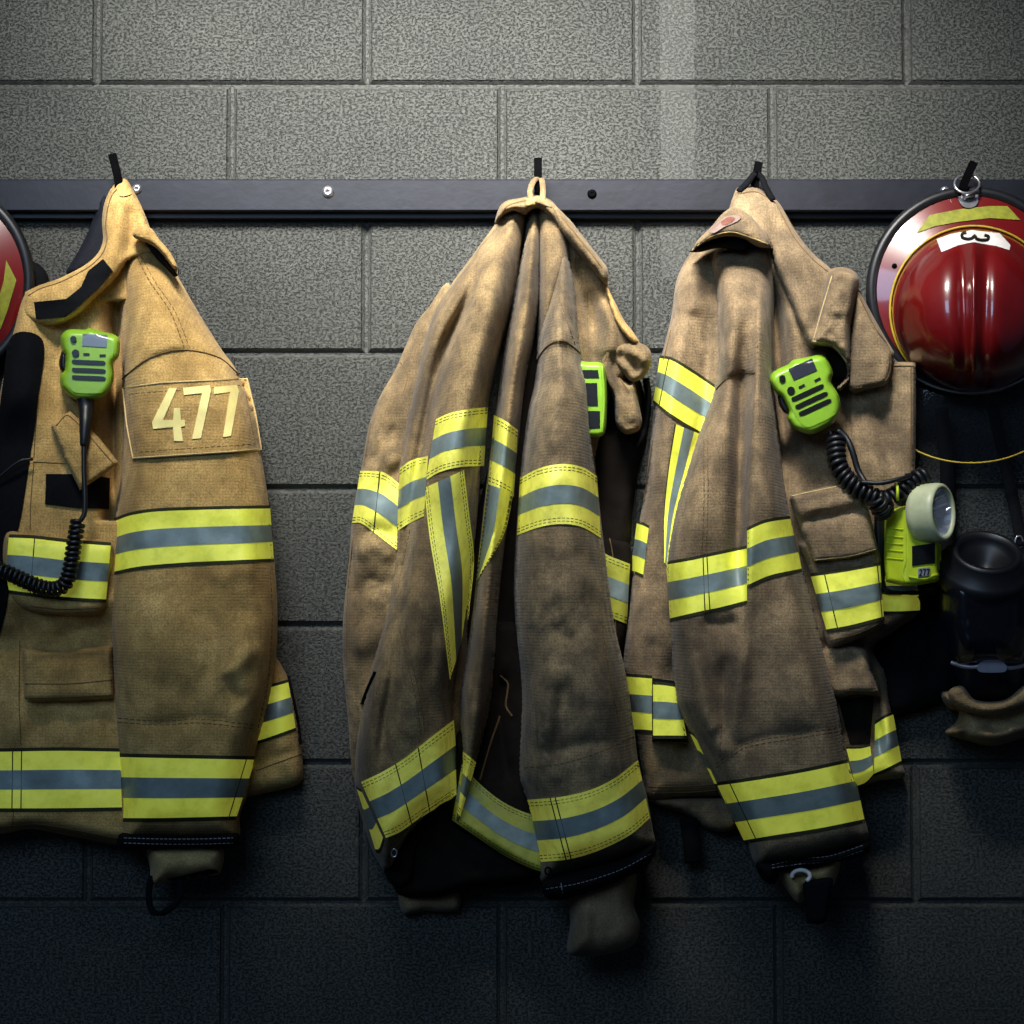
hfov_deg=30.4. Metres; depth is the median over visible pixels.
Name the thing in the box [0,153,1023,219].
coat rack
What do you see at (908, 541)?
flashlight
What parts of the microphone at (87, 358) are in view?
coiled cord, plate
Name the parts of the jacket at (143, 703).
panel, number panel, panel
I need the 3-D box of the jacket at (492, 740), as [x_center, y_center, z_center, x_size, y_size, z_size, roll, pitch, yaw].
[-0.022,0.068,2.667,0.458,1.129,0.250,0,-3,0]
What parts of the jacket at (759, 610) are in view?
panel, panel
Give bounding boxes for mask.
[874,404,1023,717]
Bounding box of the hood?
[941,686,1023,745]
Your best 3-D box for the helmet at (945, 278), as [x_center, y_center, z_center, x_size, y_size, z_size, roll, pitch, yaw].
[0.675,-0.285,2.702,0.307,0.432,0.156,0,-3,-2]
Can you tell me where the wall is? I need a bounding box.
[0,0,1023,1023]
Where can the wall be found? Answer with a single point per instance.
(300, 922)
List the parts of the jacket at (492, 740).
panel, panel, panel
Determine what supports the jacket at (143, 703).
hanging from the coat rack
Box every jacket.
[0,179,302,915]
[342,177,655,955]
[623,171,919,923]
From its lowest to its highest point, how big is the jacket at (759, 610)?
1.078 m
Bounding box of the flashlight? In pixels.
[874,483,955,595]
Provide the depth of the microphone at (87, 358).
2.67 m
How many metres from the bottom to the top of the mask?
0.461 m
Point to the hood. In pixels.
(997, 723)
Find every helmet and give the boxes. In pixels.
[0,205,49,359]
[866,174,1023,463]
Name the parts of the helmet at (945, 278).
ring plate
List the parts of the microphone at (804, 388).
plate, coiled cord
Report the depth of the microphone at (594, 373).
2.68 m
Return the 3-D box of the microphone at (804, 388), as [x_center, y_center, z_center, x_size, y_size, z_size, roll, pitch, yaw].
[0.472,-0.106,2.640,0.222,0.240,0.062,-1,-3,14]
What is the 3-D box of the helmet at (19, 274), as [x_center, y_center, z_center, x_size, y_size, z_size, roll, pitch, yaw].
[-0.847,-0.341,2.718,0.325,0.310,0.185,0,-3,0]
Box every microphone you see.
[0,328,119,596]
[581,361,606,436]
[770,355,930,520]

